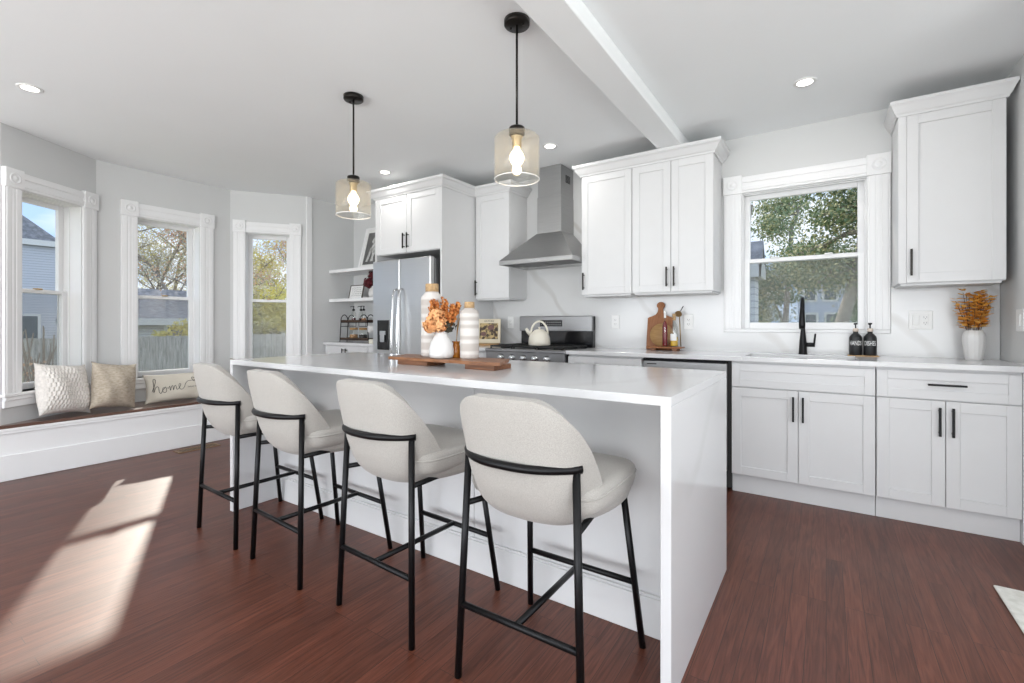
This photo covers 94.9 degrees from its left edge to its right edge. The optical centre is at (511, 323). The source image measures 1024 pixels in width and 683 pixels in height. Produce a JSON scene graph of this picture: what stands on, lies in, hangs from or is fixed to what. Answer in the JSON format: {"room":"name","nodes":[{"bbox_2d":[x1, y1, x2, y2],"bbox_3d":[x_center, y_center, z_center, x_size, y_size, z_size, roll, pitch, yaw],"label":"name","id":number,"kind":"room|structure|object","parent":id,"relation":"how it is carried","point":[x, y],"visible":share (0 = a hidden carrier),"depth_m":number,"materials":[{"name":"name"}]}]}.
{"room":"kitchen","nodes":[
{"label":"kitchen","id":0,"kind":"room"},
{"bbox_2d":[0,122,0,425],"bbox_3d":[-4.882,-0.157,1.740,0.190,2.578,4.066,0,0,34],"label":"wall","id":1,"kind":"structure","parent":0,"point":[0,122],"depth_m":3.38,"materials":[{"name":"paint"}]},
{"bbox_2d":[1,123,95,424],"bbox_3d":[-3.765,-0.157,3.764,0.185,2.578,0.774,0,0,0],"label":"wall","id":2,"kind":"structure","parent":0,"point":[37,157],"depth_m":3.62,"materials":[{"name":"paint"}]},
{"bbox_2d":[0,166,98,408],"bbox_3d":[-3.751,-0.262,3.759,0.244,1.747,0.775,0,0,0],"label":"window","id":3,"kind":"structure","parent":2,"relation":"in","point":[75,226],"depth_m":3.96,"materials":[{"name":"paint"}]},
{"bbox_2d":[96,160,229,401],"bbox_3d":[-3.437,-0.157,4.669,0.185,2.578,1.125,0,0,34],"label":"wall","id":4,"kind":"structure","parent":0,"point":[114,182],"depth_m":4.42,"materials":[{"name":"paint"}]},
{"bbox_2d":[120,199,214,388],"bbox_3d":[-3.426,-0.262,4.660,0.244,1.747,0.798,0,0,34],"label":"window","id":5,"kind":"structure","parent":4,"relation":"in","point":[200,236],"depth_m":4.72,"materials":[{"name":"paint"}]},
{"bbox_2d":[230,190,305,358],"bbox_3d":[-2.732,-0.157,5.306,0.747,2.578,0.185,0,0,-21],"label":"wall","id":6,"kind":"structure","parent":0,"point":[244,205],"depth_m":5.23,"materials":[{"name":"paint"}]},
{"bbox_2d":[232,219,300,358],"bbox_3d":[-2.735,-0.257,5.290,0.690,1.737,0.244,0,0,-21],"label":"window","id":7,"kind":"structure","parent":6,"relation":"in","point":[243,300],"depth_m":5.28,"materials":[{"name":"paint"}]},
{"bbox_2d":[312,198,353,354],"bbox_3d":[-2.195,-0.157,5.759,0.190,2.578,0.845,0,0,34],"label":"wall","id":8,"kind":"structure","parent":0,"point":[332,235],"depth_m":5.62,"materials":[{"name":"paint"}]},
{"bbox_2d":[306,197,311,354],"bbox_3d":[-2.323,-0.357,5.379,0.018,2.178,0.069,0,0,34],"label":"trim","id":9,"kind":"structure","parent":8,"relation":"attached to","point":[308,199],"depth_m":5.36,"materials":[{"name":"paint"}]},
{"bbox_2d":[354,204,374,340],"bbox_3d":[-1.481,-0.157,5.675,1.090,2.578,0.190,0,0,34],"label":"wall","id":10,"kind":"structure","parent":0,"point":[360,226],"depth_m":5.82,"materials":[{"name":"paint"}]},
{"bbox_2d":[329,266,372,275],"bbox_3d":[-1.633,-0.617,5.448,1.085,0.036,0.352,0,0,34],"label":"floating shelf","id":11,"kind":"object","parent":10,"relation":"attached to","point":[359,270],"visible":0.5,"depth_m":5.48,"materials":[{"name":"paint"}]},
{"bbox_2d":[358,227,374,266],"bbox_3d":[-1.607,-0.886,5.486,0.420,0.507,0.154,0,0,34],"label":"picture frame","id":12,"kind":"object","parent":11,"relation":"on","point":[367,257],"visible":0.32,"depth_m":5.54,"materials":[{"name":"paint"}]},
{"bbox_2d":[362,233,374,264],"bbox_3d":[-1.609,-0.882,5.484,0.290,0.388,0.107,0,0,34],"label":"photograph","id":13,"kind":"object","parent":12,"relation":"attached to","point":[368,258],"depth_m":5.52},
{"bbox_2d":[329,297,372,302],"bbox_3d":[-1.633,-0.273,5.448,1.085,0.036,0.352,0,0,34],"label":"floating shelf","id":14,"kind":"object","parent":10,"relation":"attached to","point":[366,299],"visible":0.52,"depth_m":5.42,"materials":[{"name":"paint"}]},
{"bbox_2d":[348,285,364,297],"bbox_3d":[-1.828,-0.372,5.525,0.240,0.164,0.050,0,0,34],"label":"sign","id":15,"kind":"object","parent":14,"relation":"on","point":[356,291],"visible":0.98,"depth_m":5.52,"materials":[{"name":"white paper"}]},
{"bbox_2d":[363,271,372,296],"bbox_3d":[-1.605,-0.450,5.395,0.216,0.319,0.137,0,0,18],"label":"vase","id":16,"kind":"object","parent":14,"relation":"on","point":[368,282],"visible":0.49,"depth_m":5.36,"materials":[{"name":"white ceramic"}]},
{"bbox_2d":[366,173,531,200],"bbox_3d":[-0.644,-1.303,4.748,1.456,0.090,0.856,0,0,34],"label":"crown molding","id":17,"kind":"structure","parent":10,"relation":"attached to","point":[439,180],"depth_m":4.51,"materials":[{"name":"paint"}]},
{"bbox_2d":[0,438,1023,682],"bbox_3d":[-0.706,1.192,1.013,8.700,0.120,7.500,0,0,34],"label":"floor","id":18,"kind":"structure","parent":0,"point":[108,574],"depth_m":1.93,"materials":[{"name":"brown wood"}]},
{"bbox_2d":[0,398,229,481],"bbox_3d":[-3.184,0.932,4.453,0.467,0.400,2.425,0,0,34],"label":"window seat","id":19,"kind":"object","parent":18,"relation":"on","point":[68,440],"visible":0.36,"depth_m":3.80,"materials":[{"name":"white wood"}]},
{"bbox_2d":[34,363,90,415],"bbox_3d":[-3.530,0.513,3.695,0.238,0.437,0.422,0,0,6],"label":"throw pillow","id":20,"kind":"object","parent":19,"relation":"on","point":[58,388],"visible":0.99,"depth_m":3.61,"materials":[{"name":"white fabric"}]},
{"bbox_2d":[90,362,135,408],"bbox_3d":[-3.350,0.521,3.958,0.223,0.422,0.381,0,0,22],"label":"throw pillow","id":21,"kind":"object","parent":19,"relation":"on","point":[111,385],"visible":1,"depth_m":3.89,"materials":[{"name":"beige fabric"}]},
{"bbox_2d":[142,372,198,404],"bbox_3d":[-3.164,0.596,4.432,0.165,0.271,0.506,0,0,43],"label":"throw pillow","id":22,"kind":"object","parent":19,"relation":"on","point":[159,388],"visible":0.86,"depth_m":4.36,"materials":[{"name":"beige fabric"}]},
{"bbox_2d":[173,443,219,453],"bbox_3d":[-2.851,1.129,4.264,0.120,0.006,0.340,0,0,34],"label":"floor vent","id":23,"kind":"object","parent":18,"relation":"in","point":[211,444],"visible":0.89,"depth_m":4.24,"materials":[{"name":"brown metal"}]},
{"bbox_2d":[192,363,323,549],"bbox_3d":[-1.446,0.671,2.646,0.483,0.926,0.557,0,0,36],"label":"bar stool","id":24,"kind":"object","parent":18,"relation":"on","point":[227,406],"visible":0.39,"depth_m":2.42,"materials":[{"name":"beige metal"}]},
{"bbox_2d":[242,405,313,430],"bbox_3d":[-1.417,0.512,2.688,0.464,0.096,0.424,0,0,36],"label":"seat cushion","id":25,"kind":"object","parent":24,"relation":"on","point":[249,421],"depth_m":2.42,"materials":[{"name":"fabric"}]},
{"bbox_2d":[247,369,392,589],"bbox_3d":[-0.958,0.671,2.295,0.483,0.926,0.557,0,0,37],"label":"bar stool","id":26,"kind":"object","parent":18,"relation":"on","point":[289,422],"visible":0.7,"depth_m":2.08,"materials":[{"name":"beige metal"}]},
{"bbox_2d":[305,409,344,448],"bbox_3d":[-0.927,0.512,2.336,0.464,0.096,0.424,0,0,37],"label":"seat cushion","id":27,"kind":"object","parent":26,"relation":"on","point":[329,435],"depth_m":2.11,"materials":[{"name":"fabric"}]},
{"bbox_2d":[326,345,372,353],"bbox_3d":[-1.660,0.690,5.407,1.080,0.884,0.452,0,0,34],"label":"base cabinet","id":28,"kind":"object","parent":18,"relation":"on","point":[330,349],"visible":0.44,"depth_m":5.31,"materials":[{"name":"paint"}]},
{"bbox_2d":[323,341,372,346],"bbox_3d":[-1.655,0.233,5.415,1.086,0.030,0.433,0,0,34],"label":"countertop","id":29,"kind":"structure","parent":28,"relation":"on","point":[345,343],"depth_m":5.38,"materials":[{"name":"white stone"}]},
{"bbox_2d":[339,314,372,342],"bbox_3d":[-1.821,0.055,5.535,0.530,0.326,0.110,0,0,34],"label":"rack","id":30,"kind":"object","parent":29,"relation":"on","point":[367,321],"visible":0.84,"depth_m":5.49,"materials":[{"name":"black metal"}]},
{"bbox_2d":[373,256,439,353],"bbox_3d":[-0.863,0.247,4.791,0.790,1.730,0.894,0,0,34],"label":"refrigerator","id":31,"kind":"object","parent":18,"relation":"on","point":[398,284],"visible":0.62,"depth_m":4.46,"materials":[{"name":"metal"}]},
{"bbox_2d":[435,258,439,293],"bbox_3d":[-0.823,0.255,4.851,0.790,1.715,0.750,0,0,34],"label":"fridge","id":32,"kind":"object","parent":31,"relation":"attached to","point":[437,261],"depth_m":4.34,"materials":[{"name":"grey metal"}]},
{"bbox_2d":[336,378,499,650],"bbox_3d":[-0.405,0.671,1.925,0.483,0.926,0.557,0,0,37],"label":"bar stool","id":33,"kind":"object","parent":18,"relation":"on","point":[385,436],"visible":0.82,"depth_m":1.71,"materials":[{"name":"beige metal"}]},
{"bbox_2d":[415,424,465,475],"bbox_3d":[-0.374,0.512,1.966,0.464,0.096,0.424,0,0,37],"label":"seat cushion","id":34,"kind":"object","parent":33,"relation":"on","point":[447,457],"depth_m":1.78,"materials":[{"name":"fabric"}]},
{"bbox_2d":[375,186,492,344],"bbox_3d":[-0.807,-0.066,4.880,0.913,2.395,0.841,0,0,34],"label":"cabinet","id":35,"kind":"object","parent":18,"relation":"on","point":[438,222],"visible":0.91,"depth_m":4.54,"materials":[{"name":"paint"}]},
{"bbox_2d":[230,352,726,682],"bbox_3d":[-0.360,0.675,2.503,2.619,0.914,0.929,0,0,34],"label":"kitchen island","id":36,"kind":"object","parent":18,"relation":"on","point":[671,423],"visible":0.75,"depth_m":1.90,"materials":[{"name":"white stone"}]},
{"bbox_2d":[230,352,726,406],"bbox_3d":[-0.360,0.233,2.503,2.619,0.029,0.929,0,0,34],"label":"island countertop","id":37,"kind":"structure","parent":36,"relation":"on","point":[667,387],"depth_m":2.00,"materials":[{"name":"white stone"}]},
{"bbox_2d":[388,354,510,370],"bbox_3d":[-0.341,0.198,2.458,0.826,0.040,0.228,0,0,34],"label":"serving board","id":38,"kind":"object","parent":37,"relation":"on","point":[492,364],"visible":0.89,"depth_m":2.33,"materials":[{"name":"brown wood"}]},
{"bbox_2d":[421,283,442,356],"bbox_3d":[-0.437,-0.019,2.572,0.120,0.395,0.120,0,0,34],"label":"ceramic bottle","id":39,"kind":"object","parent":38,"relation":"on","point":[431,289],"visible":0.46,"depth_m":2.53,"materials":[{"name":"beige ceramic"}]},
{"bbox_2d":[422,296,461,358],"bbox_3d":[-0.362,0.017,2.434,0.204,0.322,0.128,0,0,-17],"label":"bud vase","id":40,"kind":"object","parent":38,"relation":"on","point":[441,319],"visible":1,"depth_m":2.40,"materials":[{"name":"white ceramic"}]},
{"bbox_2d":[452,311,459,357],"bbox_3d":[-0.292,0.055,2.467,0.046,0.246,0.046,0,0,34],"label":"reed diffuser","id":41,"kind":"object","parent":38,"relation":"on","point":[456,346],"visible":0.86,"depth_m":2.45,"materials":[{"name":"orange glass"}]},
{"bbox_2d":[452,341,459,357],"bbox_3d":[-0.292,0.135,2.467,0.046,0.086,0.046,0,0,34],"label":"bottle","id":42,"kind":"object","parent":41,"relation":"attached to","point":[456,346],"depth_m":2.45,"materials":[{"name":"orange glass"}]},
{"bbox_2d":[460,302,478,358],"bbox_3d":[-0.219,0.033,2.420,0.098,0.290,0.098,0,0,34],"label":"ceramic bottle","id":43,"kind":"object","parent":38,"relation":"on","point":[469,316],"visible":1,"depth_m":2.38,"materials":[{"name":"beige ceramic"}]},
{"bbox_2d":[479,351,485,357],"bbox_3d":[-0.218,0.691,4.610,0.362,0.883,0.610,0,0,34],"label":"base cabinet","id":44,"kind":"object","parent":18,"relation":"on","point":[482,354],"visible":0.06,"depth_m":4.32,"materials":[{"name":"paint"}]},
{"bbox_2d":[479,346,492,350],"bbox_3d":[-0.218,0.233,4.610,0.366,0.030,0.612,0,0,34],"label":"countertop","id":45,"kind":"structure","parent":44,"relation":"on","point":[481,348],"depth_m":4.29,"materials":[{"name":"white stone"}]},
{"bbox_2d":[479,343,499,345],"bbox_3d":[-0.232,0.207,4.695,0.210,0.021,0.090,0,0,5],"label":"book stand","id":46,"kind":"object","parent":45,"relation":"on","point":[480,344],"visible":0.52,"depth_m":4.65,"materials":[{"name":"brown wood"}]},
{"bbox_2d":[479,319,500,342],"bbox_3d":[-0.231,0.075,4.709,0.236,0.245,0.060,0,0,5],"label":"cookbook","id":47,"kind":"object","parent":46,"relation":"on","point":[489,329],"visible":0.96,"depth_m":4.70,"materials":[{"name":"brown paper"}]},
{"bbox_2d":[479,323,497,338],"bbox_3d":[-0.232,0.076,4.697,0.184,0.158,0.026,0,0,5],"label":"picture","id":48,"kind":"object","parent":47,"relation":"attached to","point":[486,330],"depth_m":4.70},
{"bbox_2d":[485,316,594,362],"bbox_3d":[0.252,0.510,4.259,0.803,1.163,0.666,0,0,34],"label":"gas range","id":49,"kind":"object","parent":18,"relation":"on","point":[565,332],"visible":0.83,"depth_m":4.30,"materials":[{"name":"grey metal"}]},
{"bbox_2d":[485,347,584,353],"bbox_3d":[0.247,0.234,4.252,0.803,0.027,0.575,0,0,34],"label":"cooktop","id":50,"kind":"object","parent":49,"relation":"in","point":[495,350],"depth_m":4.03,"materials":[{"name":"metal"}]},
{"bbox_2d":[525,320,549,345],"bbox_3d":[0.242,0.082,4.168,0.194,0.221,0.194,0,0,45],"label":"kettle","id":51,"kind":"object","parent":49,"relation":"on","point":[538,337],"visible":0.99,"depth_m":4.11,"materials":[{"name":"beige ceramic"}]},
{"bbox_2d":[454,393,645,682],"bbox_3d":[0.118,0.671,1.552,0.483,0.926,0.557,0,0,34],"label":"bar stool","id":52,"kind":"object","parent":18,"relation":"on","point":[523,457],"visible":1,"depth_m":1.34,"materials":[{"name":"fabric"}]},
{"bbox_2d":[472,452,635,517],"bbox_3d":[0.146,0.512,1.595,0.464,0.096,0.424,0,0,34],"label":"seat cushion","id":53,"kind":"object","parent":52,"relation":"on","point":[598,496],"depth_m":1.44,"materials":[{"name":"fabric"}]},
{"bbox_2d":[568,354,643,366],"bbox_3d":[0.860,0.691,3.889,0.612,0.883,0.610,0,0,34],"label":"base cabinet","id":54,"kind":"object","parent":18,"relation":"on","point":[583,359],"visible":0.13,"depth_m":3.65,"materials":[{"name":"paint"}]},
{"bbox_2d":[643,357,731,487],"bbox_3d":[1.376,0.683,3.558,0.602,0.858,0.574,0,0,34],"label":"dishwasher","id":55,"kind":"object","parent":18,"relation":"on","point":[718,365],"visible":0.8,"depth_m":3.20,"materials":[{"name":"grey"}]},
{"bbox_2d":[732,361,874,515],"bbox_3d":[1.941,0.691,3.166,0.768,0.883,0.610,0,0,34],"label":"base cabinet","id":56,"kind":"object","parent":18,"relation":"on","point":[803,433],"visible":0.99,"depth_m":2.92,"materials":[{"name":"paint"}]},
{"bbox_2d":[566,347,1023,372],"bbox_3d":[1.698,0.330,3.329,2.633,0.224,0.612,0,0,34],"label":"countertop","id":57,"kind":"structure","parent":56,"relation":"on","point":[995,365],"depth_m":3.02,"materials":[{"name":"white stone"}]},
{"bbox_2d":[646,302,672,349],"bbox_3d":[1.242,0.018,3.945,0.208,0.401,0.086,0,0,34],"label":"cutting board","id":58,"kind":"object","parent":57,"relation":"on","point":[659,318],"visible":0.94,"depth_m":3.96,"materials":[{"name":"orange wood"}]},
{"bbox_2d":[646,346,684,350],"bbox_3d":[1.243,0.202,3.812,0.280,0.032,0.120,0,0,34],"label":"board","id":59,"kind":"object","parent":57,"relation":"on","point":[674,348],"visible":0.97,"depth_m":3.79,"materials":[{"name":"orange wood"}]},
{"bbox_2d":[650,323,672,345],"bbox_3d":[1.238,0.092,3.894,0.190,0.189,0.045,0,0,34],"label":"cutting board","id":60,"kind":"object","parent":59,"relation":"on","point":[656,331],"visible":0.77,"depth_m":3.90,"materials":[{"name":"brown wood"}]},
{"bbox_2d":[798,297,815,353],"bbox_3d":[2.058,0.014,3.280,0.108,0.408,0.185,0,0,34],"label":"faucet","id":61,"kind":"object","parent":57,"relation":"on","point":[803,344],"visible":0.99,"depth_m":3.31,"materials":[{"name":"black metal"}]},
{"bbox_2d":[847,354,879,356],"bbox_3d":[2.355,0.215,3.153,0.170,0.006,0.090,0,0,34],"label":"soap tray","id":62,"kind":"object","parent":57,"relation":"on","point":[847,354],"visible":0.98,"depth_m":3.12,"materials":[{"name":"beige wood"}]},
{"bbox_2d":[849,323,861,354],"bbox_3d":[2.321,0.103,3.175,0.072,0.217,0.073,0,0,34],"label":"soap dispenser","id":63,"kind":"object","parent":62,"relation":"on","point":[855,339],"visible":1,"depth_m":3.15,"materials":[{"name":"black glass"}]},
{"bbox_2d":[863,323,876,355],"bbox_3d":[2.386,0.103,3.132,0.072,0.217,0.073,0,0,34],"label":"soap dispenser","id":64,"kind":"object","parent":62,"relation":"on","point":[869,340],"visible":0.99,"depth_m":3.11,"materials":[{"name":"black glass"}]},
{"bbox_2d":[951,289,997,359],"bbox_3d":[2.761,0.002,2.810,0.212,0.432,0.187,0,0,34],"label":"vase","id":65,"kind":"object","parent":57,"relation":"on","point":[973,341],"visible":1,"depth_m":2.79,"materials":[{"name":"white ceramic"}]},
{"bbox_2d":[875,367,1023,544],"bbox_3d":[2.528,0.691,2.774,0.636,0.883,0.610,0,0,34],"label":"base cabinet","id":66,"kind":"object","parent":18,"relation":"on","point":[949,444],"visible":0.98,"depth_m":2.55,"materials":[{"name":"paint"}]},
{"bbox_2d":[993,585,1023,632],"bbox_3d":[2.172,1.127,1.003,1.303,0.009,1.582,0,0,34],"label":"rug","id":67,"kind":"object","parent":18,"relation":"on","point":[1013,599],"visible":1,"depth_m":1.90,"materials":[{"name":"fabric"}]},
{"bbox_2d":[0,0,1023,207],"bbox_3d":[-0.706,-1.506,1.013,8.700,0.120,7.500,0,0,34],"label":"ceiling","id":68,"kind":"structure","parent":0,"point":[238,95],"depth_m":2.76,"materials":[{"name":"paint"}]},
{"bbox_2d":[15,83,43,92],"bbox_3d":[-2.959,-1.443,2.885,0.124,0.006,0.124,0,0,34],"label":"recessed light","id":69,"kind":"object","parent":68,"relation":"in","point":[27,87],"visible":1,"depth_m":2.88,"materials":[{"name":"white plastic"}]},
{"bbox_2d":[20,85,38,91],"bbox_3d":[-2.959,-1.444,2.885,0.082,0.003,0.082,0,0,34],"label":"diffuser","id":70,"kind":"object","parent":69,"relation":"attached to","point":[30,88],"depth_m":2.88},
{"bbox_2d":[335,92,370,219],"bbox_3d":[-1.007,-1.064,2.986,0.218,0.762,0.218,0,0,34],"label":"pendant light","id":71,"kind":"object","parent":68,"relation":"hanging from","point":[354,98],"visible":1,"depth_m":2.97,"materials":[{"name":"black metal"}]},
{"bbox_2d":[494,12,539,186],"bbox_3d":[0.023,-1.064,2.239,0.218,0.762,0.218,0,0,34],"label":"pendant light","id":72,"kind":"object","parent":68,"relation":"hanging from","point":[514,22],"visible":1,"depth_m":2.22,"materials":[{"name":"black metal"}]},
{"bbox_2d":[511,134,522,147],"bbox_3d":[0.023,-0.867,2.239,0.056,0.053,0.056,0,0,34],"label":"socket","id":73,"kind":"object","parent":72,"relation":"attached to","point":[516,138],"depth_m":2.22,"materials":[{"name":"gold metal"}]},
{"bbox_2d":[514,0,688,148],"bbox_3d":[-0.570,-1.398,0.941,0.180,0.096,7.130,0,0,34],"label":"ceiling beam","id":74,"kind":"structure","parent":68,"relation":"attached to","point":[570,24],"depth_m":2.45,"materials":[{"name":"paint"}]},
{"bbox_2d":[793,77,816,87],"bbox_3d":[1.754,-1.443,2.814,0.124,0.006,0.124,0,0,34],"label":"recessed light","id":75,"kind":"object","parent":68,"relation":"in","point":[807,81],"visible":1,"depth_m":2.81,"materials":[{"name":"white plastic"}]},
{"bbox_2d":[521,109,932,357],"bbox_3d":[1.140,-0.157,4.188,4.920,2.578,0.170,0,0,34],"label":"wall","id":76,"kind":"structure","parent":0,"point":[858,136],"depth_m":3.40,"materials":[{"name":"paint"}]},
{"bbox_2d":[475,191,526,301],"bbox_3d":[-0.120,-0.747,4.708,0.417,1.032,0.363,0,0,34],"label":"upper cabinet","id":77,"kind":"object","parent":76,"relation":"attached to","point":[501,218],"visible":1,"depth_m":4.59,"materials":[{"name":"paint"}]},
{"bbox_2d":[499,164,581,269],"bbox_3d":[0.326,-0.990,4.320,0.746,0.908,0.490,0,0,34],"label":"range hood","id":78,"kind":"object","parent":76,"relation":"attached to","point":[554,245],"visible":0.92,"depth_m":4.28,"materials":[{"name":"metal"}]},
{"bbox_2d":[582,168,641,297],"bbox_3d":[0.865,-0.747,4.050,0.446,1.032,0.363,0,0,34],"label":"upper cabinet","id":79,"kind":"object","parent":76,"relation":"attached to","point":[606,197],"visible":0.94,"depth_m":3.93,"materials":[{"name":"paint"}]},
{"bbox_2d":[632,153,721,296],"bbox_3d":[1.308,-0.747,3.753,0.616,1.032,0.363,0,0,34],"label":"upper cabinet","id":80,"kind":"object","parent":76,"relation":"attached to","point":[677,204],"visible":1,"depth_m":3.62,"materials":[{"name":"paint"}]},
{"bbox_2d":[572,136,729,178],"bbox_3d":[1.111,-1.303,3.862,1.189,0.090,0.378,0,0,34],"label":"crown molding","id":81,"kind":"structure","parent":80,"relation":"attached to","point":[716,145],"depth_m":3.66,"materials":[{"name":"paint"}]},
{"bbox_2d":[493,171,999,359],"bbox_3d":[1.384,-0.610,3.915,3.800,1.656,0.012,0,0,34],"label":"backsplash","id":82,"kind":"structure","parent":76,"relation":"attached to","point":[554,291],"depth_m":3.79,"materials":[{"name":"stone"}]},
{"bbox_2d":[723,151,891,332],"bbox_3d":[2.134,-0.539,3.473,1.035,1.211,0.174,0,0,34],"label":"window","id":83,"kind":"structure","parent":76,"relation":"in","point":[873,186],"depth_m":3.36,"materials":[{"name":"paint"}]},
{"bbox_2d":[909,311,932,328],"bbox_3d":[2.654,-0.023,3.053,0.118,0.120,0.010,0,0,34],"label":"wall outlet","id":84,"kind":"object","parent":76,"relation":"attached to","point":[917,319],"visible":1,"depth_m":3.05,"materials":[{"name":"white plastic"}]},
{"bbox_2d":[892,97,1005,288],"bbox_3d":[2.637,-0.747,2.865,0.470,1.032,0.363,0,0,34],"label":"upper cabinet","id":85,"kind":"object","parent":76,"relation":"attached to","point":[949,164],"visible":1,"depth_m":2.75,"materials":[{"name":"paint"}]},
{"bbox_2d":[884,76,1019,135],"bbox_3d":[2.635,-1.303,2.862,0.552,0.090,0.370,0,0,34],"label":"crown molding","id":86,"kind":"structure","parent":85,"relation":"on","point":[1002,88],"depth_m":2.72,"materials":[{"name":"paint"}]},
{"bbox_2d":[1000,54,1023,363],"bbox_3d":[2.685,-0.157,2.253,0.200,2.578,1.330,0,0,34],"label":"wall","id":87,"kind":"structure","parent":0,"point":[1012,288],"depth_m":2.64,"materials":[{"name":"paint"}]},
{"bbox_2d":[1016,309,1023,330],"bbox_3d":[2.762,-0.018,2.556,0.010,0.120,0.118,0,0,34],"label":"light switch","id":88,"kind":"object","parent":87,"relation":"attached to","point":[1019,312],"visible":1,"depth_m":2.54,"materials":[{"name":"white plastic"}]},
{"label":"outside","id":89,"kind":"structure","parent":0,"visible":0},
{"bbox_3d":[2.802,1.982,22.184,140.000,0.100,160.000,0,0,34],"label":"ground","id":90,"kind":"structure","parent":89,"visible":0},
{"bbox_2d":[22,215,56,354],"bbox_3d":[-29.133,-4.168,17.733,12.090,12.200,15.340,0,0,34],"label":"house","id":91,"kind":"structure","parent":90,"relation":"on","point":[38,246],"depth_m":20.22,"materials":[{"name":"grey"}]},
{"bbox_2d":[22,326,56,382],"bbox_3d":[-6.942,0.985,6.769,1.252,1.902,1.795,0,0,34],"label":"shrub","id":92,"kind":"object","parent":90,"relation":"on","point":[51,355],"visible":0.05,"depth_m":6.76,"materials":[{"name":"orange plant"}]},
{"bbox_2d":[23,334,285,381],"bbox_3d":[-6.106,1.087,13.043,0.070,1.630,10.500,0,0,34],"label":"fence","id":93,"kind":"object","parent":90,"relation":"on","point":[154,352],"visible":0.06,"depth_m":10.52,"materials":[{"name":"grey wood"}]},
{"bbox_2d":[138,229,186,288],"bbox_3d":[-17.414,-1.990,24.299,5.888,7.865,4.964,0,0,-17],"label":"tree","id":94,"kind":"object","parent":90,"relation":"on","point":[176,250],"visible":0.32,"depth_m":23.67,"materials":[{"name":"grey plant"}]},
{"bbox_2d":[138,225,186,289],"bbox_3d":[-17.146,-2.353,22.768,5.217,8.624,5.570,0,0,28],"label":"tree","id":95,"kind":"object","parent":90,"relation":"on","point":[144,247],"visible":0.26,"depth_m":22.82,"materials":[{"name":"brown plant"}]},
{"bbox_2d":[138,225,186,290],"bbox_3d":[-18.056,-2.005,25.136,6.901,7.905,5.756,0,0,34],"label":"tree","id":96,"kind":"object","parent":90,"relation":"on","point":[177,274],"visible":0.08,"depth_m":24.64,"materials":[{"name":"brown plant"}]},
{"bbox_2d":[151,318,187,335],"bbox_3d":[-10.424,0.867,14.742,1.463,2.176,1.287,0,0,29],"label":"tree","id":97,"kind":"object","parent":90,"relation":"on","point":[182,332],"visible":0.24,"depth_m":14.50,"materials":[{"name":"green plant"}]},
{"bbox_2d":[55,288,285,336],"bbox_3d":[-14.409,0.232,21.180,7.200,3.400,7.500,0,0,34],"label":"house","id":98,"kind":"structure","parent":90,"relation":"on","point":[153,314],"depth_m":17.92,"materials":[{"name":"white"}]},
{"bbox_2d":[138,227,285,296],"bbox_3d":[-13.354,-2.481,20.493,5.997,8.892,5.595,0,0,-40],"label":"tree","id":99,"kind":"object","parent":90,"relation":"on","point":[182,234],"visible":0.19,"depth_m":19.63,"materials":[{"name":"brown plant"}]},
{"bbox_2d":[253,280,285,333],"bbox_3d":[-8.704,0.136,16.580,3.081,3.632,2.632,0,0,20],"label":"tree","id":100,"kind":"object","parent":90,"relation":"on","point":[275,311],"visible":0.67,"depth_m":16.11,"materials":[{"name":"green plant"}]},
{"bbox_2d":[253,239,285,296],"bbox_3d":[-14.124,-1.763,26.226,5.942,7.409,6.417,0,0,-43],"label":"tree","id":101,"kind":"object","parent":90,"relation":"on","point":[267,267],"visible":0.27,"depth_m":26.71,"materials":[{"name":"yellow plant"}]},
{"bbox_2d":[253,240,285,277],"bbox_3d":[-11.330,-2.145,25.267,5.959,8.236,4.819,0,0,23],"label":"tree","id":102,"kind":"object","parent":90,"relation":"on","point":[282,253],"visible":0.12,"depth_m":25.18,"materials":[{"name":"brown plant"}]},
{"bbox_2d":[750,241,765,322],"bbox_3d":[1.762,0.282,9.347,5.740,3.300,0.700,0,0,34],"label":"house","id":103,"kind":"structure","parent":90,"relation":"on","point":[757,271],"depth_m":7.63,"materials":[{"name":"white"}]},
{"bbox_2d":[751,204,807,322],"bbox_3d":[8.794,-0.737,19.073,7.756,7.807,6.583,0,0,19],"label":"tree","id":104,"kind":"object","parent":90,"relation":"on","point":[765,314],"visible":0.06,"depth_m":18.35,"materials":[{"name":"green plant"}]},
{"bbox_2d":[759,288,801,322],"bbox_3d":[13.719,-0.211,24.700,3.696,4.335,3.527,0,0,-5],"label":"tree","id":105,"kind":"object","parent":90,"relation":"on","point":[792,296],"visible":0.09,"depth_m":24.22,"materials":[{"name":"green plant"}]},
{"bbox_2d":[751,193,854,322],"bbox_3d":[10.224,-1.746,17.365,5.914,7.399,5.588,0,0,23],"label":"tree","id":106,"kind":"object","parent":90,"relation":"on","point":[772,224],"visible":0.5,"depth_m":17.54,"materials":[{"name":"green plant"}]},
{"bbox_2d":[765,188,857,321],"bbox_3d":[9.482,-1.588,13.252,5.262,7.084,5.223,0,0,4],"label":"tree","id":107,"kind":"object","parent":90,"relation":"on","point":[836,209],"visible":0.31,"depth_m":13.02,"materials":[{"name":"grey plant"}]},
{"bbox_2d":[798,284,851,322],"bbox_3d":[20.481,-0.668,30.815,3.500,5.200,4.700,0,0,34],"label":"house","id":108,"kind":"structure","parent":90,"relation":"on","point":[814,310],"depth_m":29.26,"materials":[{"name":"blue"}]},
{"bbox_2d":[819,267,857,322],"bbox_3d":[17.077,-0.854,20.320,6.708,7.594,6.816,0,0,-43],"label":"tree","id":109,"kind":"object","parent":90,"relation":"on","point":[855,308],"visible":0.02,"depth_m":22.22,"materials":[{"name":"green plant"}]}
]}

